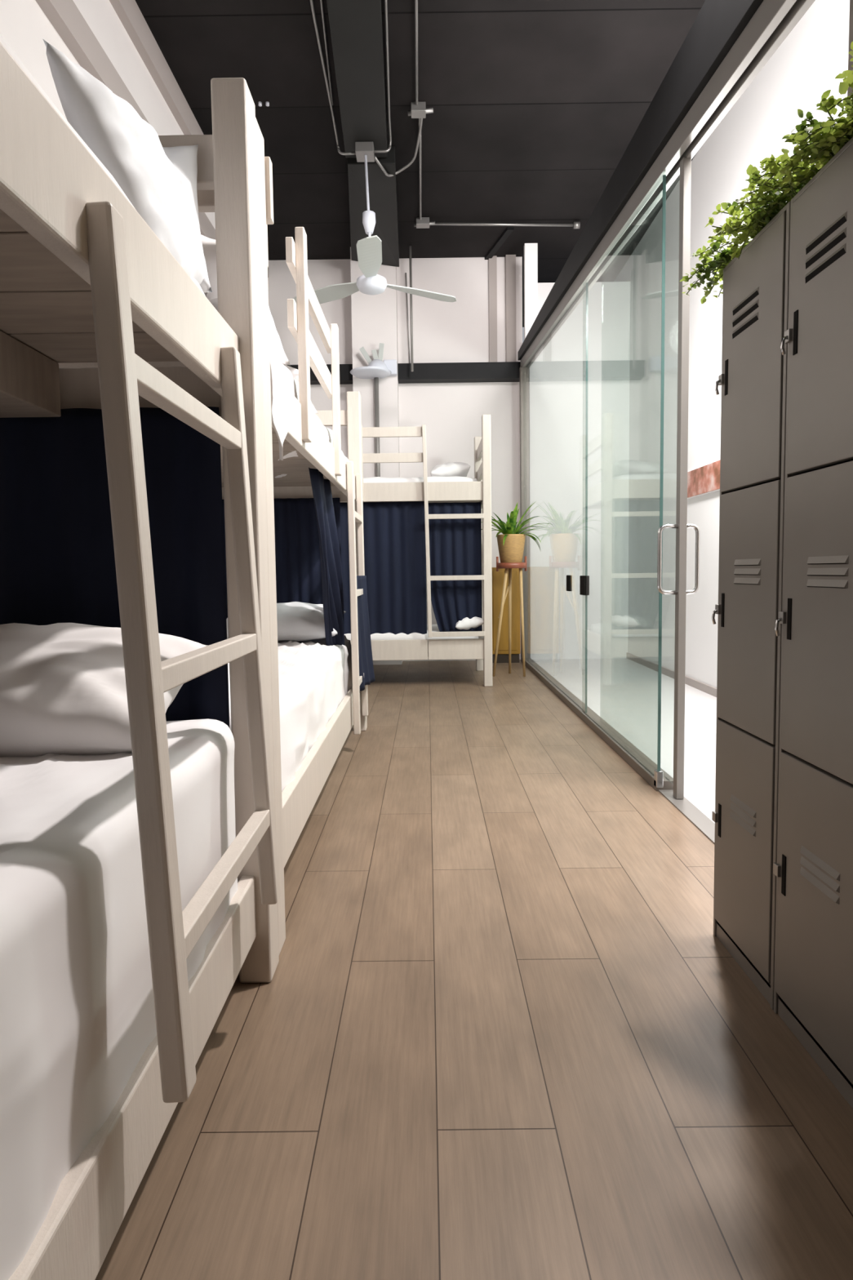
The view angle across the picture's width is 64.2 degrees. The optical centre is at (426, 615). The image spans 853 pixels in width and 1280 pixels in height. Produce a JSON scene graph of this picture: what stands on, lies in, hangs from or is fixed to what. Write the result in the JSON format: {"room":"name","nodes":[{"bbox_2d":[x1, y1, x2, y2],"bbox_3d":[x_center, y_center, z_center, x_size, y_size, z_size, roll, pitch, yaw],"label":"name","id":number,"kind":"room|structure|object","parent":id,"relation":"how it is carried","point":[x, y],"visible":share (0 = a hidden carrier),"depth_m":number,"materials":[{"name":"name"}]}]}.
{"room":"dormitory","nodes":[
{"label":"dormitory","id":0,"kind":"room"},
{"bbox_2d":[0,0,215,229],"bbox_3d":[-1.681,-1.245,2.376,0.100,4.100,9.300,-1,4,0],"label":"wall","id":1,"kind":"structure","parent":0,"point":[24,25],"depth_m":3.37,"materials":[{"name":"white paint"}]},
{"bbox_2d":[35,0,215,239],"bbox_3d":[-1.619,-2.633,2.286,0.060,0.160,9.300,-1,4,0],"label":"trim","id":2,"kind":"structure","parent":1,"relation":"attached to","point":[64,15],"depth_m":3.19,"materials":[{"name":"grey paint"}]},
{"bbox_2d":[109,0,268,277],"bbox_3d":[-1.632,-3.207,2.248,0.050,0.170,9.300,-1,4,0],"label":"trim","id":3,"kind":"structure","parent":1,"relation":"attached to","point":[128,11],"depth_m":4.05,"materials":[{"name":"grey paint"}]},
{"bbox_2d":[134,0,706,327],"bbox_3d":[0.252,-3.431,3.234,4.020,0.100,11.300,-1,4,0],"label":"ceiling","id":4,"kind":"structure","parent":0,"point":[537,104],"depth_m":4.57,"materials":[{"name":"black paint"}]},
{"bbox_2d":[320,0,333,105],"bbox_3d":[-0.559,-3.375,3.489,0.019,0.014,2.206,-1,4,-4],"label":"conduit","id":5,"kind":"object","parent":4,"relation":"attached to","point":[321,1],"visible":1,"depth_m":4.09,"materials":[{"name":"silver metal"}]},
{"bbox_2d":[309,0,355,155],"bbox_3d":[-0.576,-3.314,3.568,0.158,0.143,2.751,-1,4,0],"label":"conduit","id":6,"kind":"object","parent":4,"relation":"attached to","point":[340,152],"visible":1,"depth_m":4.33,"materials":[{"name":"silver metal"}]},
{"bbox_2d":[326,0,387,158],"bbox_3d":[-0.389,-3.321,3.216,0.310,0.100,3.661,-1,4,-2],"label":"ceiling beam","id":7,"kind":"structure","parent":4,"relation":"attached to","point":[355,25],"depth_m":4.16,"materials":[{"name":"grey paint"}]},
{"bbox_2d":[355,141,374,162],"bbox_3d":[-0.443,-3.344,4.909,0.130,0.068,0.130,-1,4,0],"label":"junction box","id":8,"kind":"object","parent":7,"relation":"attached to","point":[362,148],"visible":0.93,"depth_m":4.85,"materials":[{"name":"silver metal"}]},
{"bbox_2d":[292,155,456,304],"bbox_3d":[-0.409,-2.817,4.742,1.270,0.965,1.068,-1,4,0],"label":"ceiling fan","id":9,"kind":"object","parent":8,"relation":"hanging from","point":[369,249],"visible":0.97,"depth_m":4.89,"materials":[{"name":"white plastic"}]},
{"bbox_2d":[347,146,399,266],"bbox_3d":[-0.482,-3.442,5.844,0.499,0.199,1.570,-1,4,0],"label":"trim","id":10,"kind":"structure","parent":4,"relation":"attached to","point":[383,202],"depth_m":5.57,"materials":[{"name":"grey paint"}]},
{"bbox_2d":[373,0,391,152],"bbox_3d":[-0.214,-3.323,3.561,0.128,0.133,2.738,-1,4,-4],"label":"conduit","id":11,"kind":"object","parent":4,"relation":"attached to","point":[384,1],"visible":1,"depth_m":4.32,"materials":[{"name":"silver metal"}]},
{"bbox_2d":[374,118,422,177],"bbox_3d":[-0.133,-3.400,4.949,0.559,0.145,0.338,2,5,40],"label":"conduit","id":12,"kind":"object","parent":4,"relation":"attached to","point":[412,160],"visible":0.99,"depth_m":5.04,"materials":[{"name":"silver metal"}]},
{"bbox_2d":[408,245,413,371],"bbox_3d":[-0.149,-2.991,6.640,0.027,1.190,0.024,-1,4,0],"label":"pipe","id":13,"kind":"object","parent":4,"relation":"hanging from","point":[410,246],"visible":1,"depth_m":6.63,"materials":[{"name":"silver metal"}]},
{"bbox_2d":[414,0,417,105],"bbox_3d":[-0.062,-3.372,3.388,0.028,0.018,2.400,-1,4,0],"label":"conduit","id":14,"kind":"object","parent":4,"relation":"attached to","point":[415,1],"visible":1,"depth_m":4.07,"materials":[{"name":"silver metal"}]},
{"bbox_2d":[418,118,422,219],"bbox_3d":[-0.049,-3.502,5.394,0.020,0.020,1.380,-1,4,0],"label":"conduit","id":15,"kind":"object","parent":4,"relation":"attached to","point":[420,144],"visible":0.65,"depth_m":5.41,"materials":[{"name":"silver metal"}]},
{"bbox_2d":[408,101,433,118],"bbox_3d":[-0.040,-3.438,4.627,0.175,0.060,0.080,-1,4,0],"label":"junction","id":16,"kind":"object","parent":4,"relation":"attached to","point":[419,111],"visible":1,"depth_m":4.60,"materials":[{"name":"silver metal"}]},
{"bbox_2d":[413,217,435,228],"bbox_3d":[-0.018,-3.535,6.123,0.195,0.060,0.080,-1,4,0],"label":"junction","id":17,"kind":"object","parent":4,"relation":"attached to","point":[424,223],"visible":1,"depth_m":6.09,"materials":[{"name":"silver metal"}]},
{"bbox_2d":[435,222,573,226],"bbox_3d":[0.672,-3.547,6.172,1.351,0.024,0.024,-1,4,-2],"label":"conduit","id":18,"kind":"object","parent":4,"relation":"attached to","point":[436,224],"visible":0.96,"depth_m":6.17,"materials":[{"name":"silver metal"}]},
{"bbox_2d":[573,221,580,228],"bbox_3d":[1.369,-3.558,6.200,0.055,0.058,0.058,-1,4,0],"label":"end cap","id":19,"kind":"object","parent":4,"relation":"attached to","point":[576,224],"visible":1,"depth_m":6.18,"materials":[{"name":"silver metal"}]},
{"bbox_2d":[267,257,630,661],"bbox_3d":[0.184,-1.575,7.062,3.820,4.100,0.100,-1,4,0],"label":"wall","id":20,"kind":"structure","parent":0,"point":[557,375],"depth_m":6.99,"materials":[{"name":"white paint"}]},
{"bbox_2d":[350,342,397,378],"bbox_3d":[-0.514,-2.471,6.554,0.450,0.313,0.400,-1,4,0],"label":"wall fan","id":21,"kind":"object","parent":20,"relation":"attached to","point":[378,368],"visible":1,"depth_m":6.57,"materials":[{"name":"white plastic"}]},
{"bbox_2d":[350,366,391,378],"bbox_3d":[-0.537,-2.332,6.563,0.400,0.035,0.400,-1,4,0],"label":"wall lamp","id":22,"kind":"object","parent":21,"relation":"on","point":[362,372],"depth_m":6.50,"materials":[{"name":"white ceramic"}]},
{"bbox_2d":[350,246,402,665],"bbox_3d":[-0.496,-1.554,6.884,0.440,4.100,0.260,-1,4,0],"label":"column","id":23,"kind":"structure","parent":20,"relation":"attached to","point":[374,317],"depth_m":6.69,"materials":[{"name":"white paint"}]},
{"bbox_2d":[373,377,380,476],"bbox_3d":[-0.481,-1.518,6.716,0.041,1.650,0.041,1,4,23],"label":"pipe","id":24,"kind":"object","parent":20,"relation":"attached to","point":[375,379],"visible":0.35,"depth_m":6.67,"materials":[{"name":"silver metal"}]},
{"bbox_2d":[286,361,520,384],"bbox_3d":[-0.343,-2.448,6.886,2.590,0.160,0.140,-1,4,0],"label":"trim","id":25,"kind":"structure","parent":20,"relation":"attached to","point":[498,371],"depth_m":6.82,"materials":[{"name":"black paint"}]},
{"bbox_2d":[404,272,410,363],"bbox_3d":[-0.189,-3.002,6.900,0.040,0.920,0.012,-1,4,0],"label":"pipe","id":26,"kind":"object","parent":20,"relation":"attached to","point":[405,273],"visible":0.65,"depth_m":6.90,"materials":[{"name":"silver metal"}]},
{"bbox_2d":[488,255,497,362],"bbox_3d":[0.674,-3.084,6.898,0.080,1.080,0.030,-1,4,0],"label":"trim","id":27,"kind":"structure","parent":20,"relation":"attached to","point":[493,261],"depth_m":6.88,"materials":[{"name":"grey paint"}]},
{"bbox_2d":[484,226,514,259],"bbox_3d":[0.697,-3.592,6.580,0.058,0.025,0.636,-2,4,-15],"label":"trim","id":28,"kind":"structure","parent":20,"relation":"attached to","point":[508,230],"depth_m":6.53,"materials":[{"name":"black paint"}]},
{"bbox_2d":[505,254,516,361],"bbox_3d":[0.854,-3.085,6.888,0.100,1.080,0.050,-1,4,0],"label":"trim","id":29,"kind":"structure","parent":20,"relation":"attached to","point":[510,260],"depth_m":6.86,"materials":[{"name":"grey paint"}]},
{"bbox_2d":[95,657,852,1279],"bbox_3d":[0.307,0.763,3.457,4.020,0.100,11.200,-1,4,0],"label":"floor","id":30,"kind":"structure","parent":0,"point":[502,1028],"depth_m":1.33,"materials":[{"name":"brown wood"}]},
{"bbox_2d":[0,42,280,1279],"bbox_3d":[-0.825,-0.070,0.432,1.011,1.985,2.310,-1,4,0],"label":"bunk bed","id":31,"kind":"object","parent":30,"relation":"on","point":[84,277],"visible":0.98,"depth_m":1.00,"materials":[{"name":"beige paint"}]},
{"bbox_2d":[0,34,205,296],"bbox_3d":[-0.860,-0.550,0.412,0.856,0.136,2.106,-1,4,0],"label":"mattress","id":32,"kind":"object","parent":31,"relation":"on","point":[2,41],"visible":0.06,"depth_m":0.82,"materials":[{"name":"white fabric"}]},
{"bbox_2d":[42,39,208,297],"bbox_3d":[-0.506,-0.755,1.230,0.158,0.464,0.545,-1,4,-6],"label":"pillow","id":33,"kind":"object","parent":32,"relation":"on","point":[129,148],"visible":0.59,"depth_m":1.07,"materials":[{"name":"white fabric"}]},
{"bbox_2d":[162,144,212,292],"bbox_3d":[-0.642,-0.803,1.387,0.401,0.369,0.144,-1,4,-6],"label":"pillow","id":34,"kind":"object","parent":32,"relation":"on","point":[184,158],"visible":0.08,"depth_m":1.40,"materials":[{"name":"white fabric"}]},
{"bbox_2d":[0,406,229,727],"bbox_3d":[-0.851,-0.084,1.498,0.814,0.726,0.039,-1,4,0],"label":"curtain","id":35,"kind":"object","parent":31,"relation":"hanging from","point":[57,560],"visible":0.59,"depth_m":1.49,"materials":[{"name":"blue fabric"}]},
{"bbox_2d":[0,719,238,1279],"bbox_3d":[-0.837,0.526,0.475,0.880,0.493,2.100,-1,4,0],"label":"mattress","id":36,"kind":"object","parent":31,"relation":"on","point":[77,1020],"visible":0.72,"depth_m":0.83,"materials":[{"name":"white fabric"}]},
{"bbox_2d":[0,622,208,756],"bbox_3d":[-0.856,0.139,1.313,0.800,0.238,0.334,-1,4,0],"label":"pillow","id":37,"kind":"object","parent":36,"relation":"on","point":[63,689],"visible":0.62,"depth_m":1.18,"materials":[{"name":"white fabric"}]},
{"bbox_2d":[57,118,368,955],"bbox_3d":[-0.842,-0.258,2.823,0.972,2.050,2.455,-1,4,0],"label":"bunk bed","id":38,"kind":"object","parent":30,"relation":"on","point":[293,806],"visible":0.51,"depth_m":2.28,"materials":[{"name":"beige paint"}]},
{"bbox_2d":[208,297,349,477],"bbox_3d":[-0.859,-0.765,2.786,0.894,0.202,2.289,-1,4,0],"label":"mattress","id":39,"kind":"object","parent":38,"relation":"on","point":[293,384],"visible":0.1,"depth_m":2.26,"materials":[{"name":"white fabric"}]},
{"bbox_2d":[200,235,289,364],"bbox_3d":[-0.668,-0.911,1.966,0.455,0.237,0.550,-1,4,-2],"label":"pillow","id":40,"kind":"object","parent":39,"relation":"on","point":[209,247],"visible":0.05,"depth_m":1.79,"materials":[{"name":"white fabric"}]},
{"bbox_2d":[283,364,318,413],"bbox_3d":[-0.706,-0.909,2.697,0.497,0.169,0.600,-1,4,-4],"label":"pillow","id":41,"kind":"object","parent":39,"relation":"on","point":[294,371],"visible":0.02,"depth_m":2.43,"materials":[{"name":"white fabric"}]},
{"bbox_2d":[270,356,289,460],"bbox_3d":[-0.414,-0.546,1.768,0.089,0.289,0.203,-1,4,0],"label":"sheet","id":42,"kind":"object","parent":38,"relation":"hanging from","point":[279,406],"visible":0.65,"depth_m":1.76,"materials":[{"name":"white fabric"}]},
{"bbox_2d":[222,497,341,618],"bbox_3d":[-0.875,-0.238,3.958,0.762,0.876,0.024,-1,4,0],"label":"curtain","id":43,"kind":"object","parent":38,"relation":"hanging from","point":[297,548],"visible":0.2,"depth_m":3.95,"materials":[{"name":"blue fabric"}]},
{"bbox_2d":[227,635,352,791],"bbox_3d":[-0.846,0.396,2.866,0.893,0.446,2.310,-1,4,0],"label":"mattress","id":44,"kind":"object","parent":38,"relation":"on","point":[314,677],"visible":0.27,"depth_m":2.60,"materials":[{"name":"white fabric"}]},
{"bbox_2d":[226,601,346,640],"bbox_3d":[-0.792,0.030,3.731,0.660,0.202,0.388,-1,4,0],"label":"pillow","id":45,"kind":"object","parent":44,"relation":"on","point":[295,620],"visible":0.42,"depth_m":3.57,"materials":[{"name":"white fabric"}]},
{"bbox_2d":[308,467,344,645],"bbox_3d":[-0.485,-0.214,3.323,0.101,0.903,0.699,-1,4,0],"label":"curtain","id":46,"kind":"object","parent":38,"relation":"hanging from","point":[330,555],"visible":0.95,"depth_m":3.39,"materials":[{"name":"blue fabric"}]},
{"bbox_2d":[356,575,375,691],"bbox_3d":[-0.347,0.090,3.813,0.045,0.626,0.408,0,4,9],"label":"curtain","id":47,"kind":"object","parent":38,"relation":"hanging from","point":[365,652],"visible":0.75,"depth_m":3.83,"materials":[{"name":"blue fabric"}]},
{"bbox_2d":[350,414,493,686],"bbox_3d":[-0.511,-0.523,5.905,2.068,2.170,0.989,-1,4,0],"label":"bunk bed","id":48,"kind":"object","parent":30,"relation":"on","point":[480,649],"visible":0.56,"depth_m":5.43,"materials":[{"name":"beige paint"}]},
{"bbox_2d":[340,501,426,634],"bbox_3d":[-0.733,-0.365,5.538,1.461,1.121,0.027,-1,4,0],"label":"curtain","id":49,"kind":"object","parent":48,"relation":"hanging from","point":[394,532],"visible":0.38,"depth_m":5.53,"materials":[{"name":"blue fabric"}]},
{"bbox_2d":[344,624,479,653],"bbox_3d":[-0.504,0.204,5.966,1.900,0.202,0.843,-1,4,0],"label":"mattress","id":50,"kind":"object","parent":48,"relation":"on","point":[388,636],"visible":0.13,"depth_m":5.55,"materials":[{"name":"white fabric"}]},
{"bbox_2d":[455,616,483,629],"bbox_3d":[0.352,0.053,5.675,0.236,0.135,0.340,-1,4,0],"label":"pillow","id":51,"kind":"object","parent":50,"relation":"on","point":[466,623],"visible":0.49,"depth_m":5.52,"materials":[{"name":"white fabric"}]},
{"bbox_2d":[363,475,477,482],"bbox_3d":[-0.522,-1.061,5.886,1.905,0.178,0.843,-1,4,0],"label":"mattress","id":52,"kind":"object","parent":48,"relation":"on","point":[453,478],"visible":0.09,"depth_m":5.48,"materials":[{"name":"white fabric"}]},
{"bbox_2d":[430,462,471,476],"bbox_3d":[0.196,-1.219,5.833,0.337,0.164,0.550,-1,4,0],"label":"pillow","id":53,"kind":"object","parent":52,"relation":"on","point":[455,468],"visible":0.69,"depth_m":5.59,"materials":[{"name":"white fabric"}]},
{"bbox_2d":[427,502,482,631],"bbox_3d":[0.227,-0.380,5.524,0.442,1.066,0.033,-1,4,1],"label":"curtain","id":54,"kind":"object","parent":48,"relation":"hanging from","point":[455,544],"visible":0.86,"depth_m":5.52,"materials":[{"name":"blue fabric"}]},
{"bbox_2d":[492,567,520,662],"bbox_3d":[0.794,-0.009,6.984,0.310,0.970,0.238,-1,4,0],"label":"base cabinet","id":55,"kind":"object","parent":30,"relation":"on","point":[498,577],"visible":0.65,"depth_m":6.87,"materials":[{"name":"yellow wood"}]},
{"bbox_2d":[492,555,527,676],"bbox_3d":[0.754,0.009,6.032,0.255,1.061,0.257,2,5,38],"label":"plant stand","id":56,"kind":"object","parent":30,"relation":"on","point":[508,566],"visible":1,"depth_m":5.98,"materials":[{"name":"brown wood"}]},
{"bbox_2d":[481,500,555,562],"bbox_3d":[0.752,-0.730,6.031,0.757,0.595,0.624,-4,5,-38],"label":"potted plant","id":57,"kind":"object","parent":56,"relation":"on","point":[511,544],"visible":0.88,"depth_m":5.91,"materials":[{"name":"green plant"}]},
{"bbox_2d":[519,365,529,662],"bbox_3d":[0.989,-0.995,6.849,0.085,2.950,0.080,-1,4,0],"label":"trim","id":58,"kind":"structure","parent":30,"relation":"on","point":[523,371],"depth_m":6.79,"materials":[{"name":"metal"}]},
{"bbox_2d":[524,657,673,791],"bbox_3d":[1.015,0.586,4.922,0.085,0.045,4.110,-1,4,0],"label":"trim","id":59,"kind":"structure","parent":30,"relation":"on","point":[620,740],"depth_m":3.74,"materials":[{"name":"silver metal"}]},
{"bbox_2d":[566,282,588,712],"bbox_3d":[0.978,-0.919,5.479,0.022,2.888,2.664,-1,4,0],"label":"glass door","id":60,"kind":"structure","parent":59,"relation":"attached to","point":[569,578],"depth_m":4.17,"materials":[{"name":"green glass"}]},
{"bbox_2d":[579,174,666,787],"bbox_3d":[0.972,-0.639,3.509,0.037,2.645,1.452,-1,4,0],"label":"glass door","id":61,"kind":"structure","parent":59,"relation":"attached to","point":[584,580],"depth_m":2.80,"materials":[{"name":"green glass"}]},
{"bbox_2d":[658,789,715,844],"bbox_3d":[1.017,0.788,2.115,0.075,0.006,1.520,-1,4,0],"label":"trim","id":62,"kind":"structure","parent":30,"relation":"on","point":[703,823],"depth_m":2.58,"materials":[{"name":"silver metal"}]},
{"bbox_2d":[711,201,791,1009],"bbox_3d":[0.847,0.000,1.541,0.288,1.657,0.302,-1,4,0],"label":"locker","id":63,"kind":"object","parent":30,"relation":"on","point":[753,379],"visible":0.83,"depth_m":1.51,"materials":[{"name":"grey metal"}]},
{"bbox_2d":[679,41,852,303],"bbox_3d":[0.755,-0.840,1.256,0.319,0.187,1.010,-1,4,0],"label":"trailing ivy","id":64,"kind":"object","parent":63,"relation":"on","point":[793,174],"visible":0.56,"depth_m":1.30,"materials":[{"name":"green plant"}]},
{"bbox_2d":[773,137,852,1108],"bbox_3d":[0.847,0.020,1.236,0.288,1.657,0.303,-1,4,0],"label":"locker","id":65,"kind":"object","parent":30,"relation":"on","point":[813,870],"visible":1,"depth_m":1.25,"materials":[{"name":"grey metal"}]},
{"bbox_2d":[613,0,849,688],"bbox_3d":[2.139,-1.356,3.316,0.100,4.100,11.200,-1,4,0],"label":"wall","id":66,"kind":"structure","parent":0,"point":[806,64],"depth_m":5.25,"materials":[{"name":"white paint"}]},
{"bbox_2d":[626,652,716,697],"bbox_3d":[2.107,0.693,2.949,0.015,0.060,10.200,-1,4,0],"label":"baseboard","id":67,"kind":"structure","parent":66,"relation":"attached to","point":[712,691],"depth_m":5.84,"materials":[{"name":"grey paint"}]},
{"bbox_2d":[687,459,720,498],"bbox_3d":[2.081,-1.009,4.998,0.028,0.210,0.810,-1,4,0],"label":"wall picture","id":68,"kind":"object","parent":66,"relation":"attached to","point":[705,479],"visible":0.56,"depth_m":5.07,"materials":[{"name":"red"}]},
{"bbox_3d":[1.025,-1.099,-0.408,0.080,4.100,3.730,-1,4,0],"label":"wall","id":69,"kind":"structure","parent":0,"visible":0},
{"bbox_2d":[524,243,537,339],"bbox_3d":[0.989,-3.008,6.447,0.120,0.980,0.060,-1,4,0],"label":"trim","id":70,"kind":"structure","parent":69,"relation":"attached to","point":[531,250],"depth_m":6.41,"materials":[{"name":"white paint"}]},
{"bbox_2d":[517,0,763,359],"bbox_3d":[0.996,-2.108,3.985,0.170,0.665,5.630,-1,4,0],"label":"beam","id":71,"kind":"structure","parent":69,"relation":"attached to","point":[718,24],"depth_m":2.63,"materials":[{"name":"black paint"}]},
{"bbox_2d":[520,0,815,368],"bbox_3d":[0.952,-2.026,3.991,0.030,0.670,5.630,-1,4,0],"label":"trim","id":72,"kind":"structure","parent":69,"relation":"attached to","point":[770,13],"depth_m":2.47,"materials":[{"name":"silver metal"}]},
{"bbox_2d":[657,156,700,799],"bbox_3d":[0.999,-0.607,3.289,0.167,2.622,1.255,-1,4,0],"label":"door","id":73,"kind":"structure","parent":69,"relation":"in","point":[681,526],"depth_m":2.68,"materials":[{"name":"silver glass"}]},
{"bbox_2d":[847,0,852,116],"bbox_3d":[0.998,-0.973,1.514,0.105,3.600,0.050,-1,4,0],"label":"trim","id":74,"kind":"structure","parent":69,"relation":"attached to","point":[851,24],"depth_m":1.51,"materials":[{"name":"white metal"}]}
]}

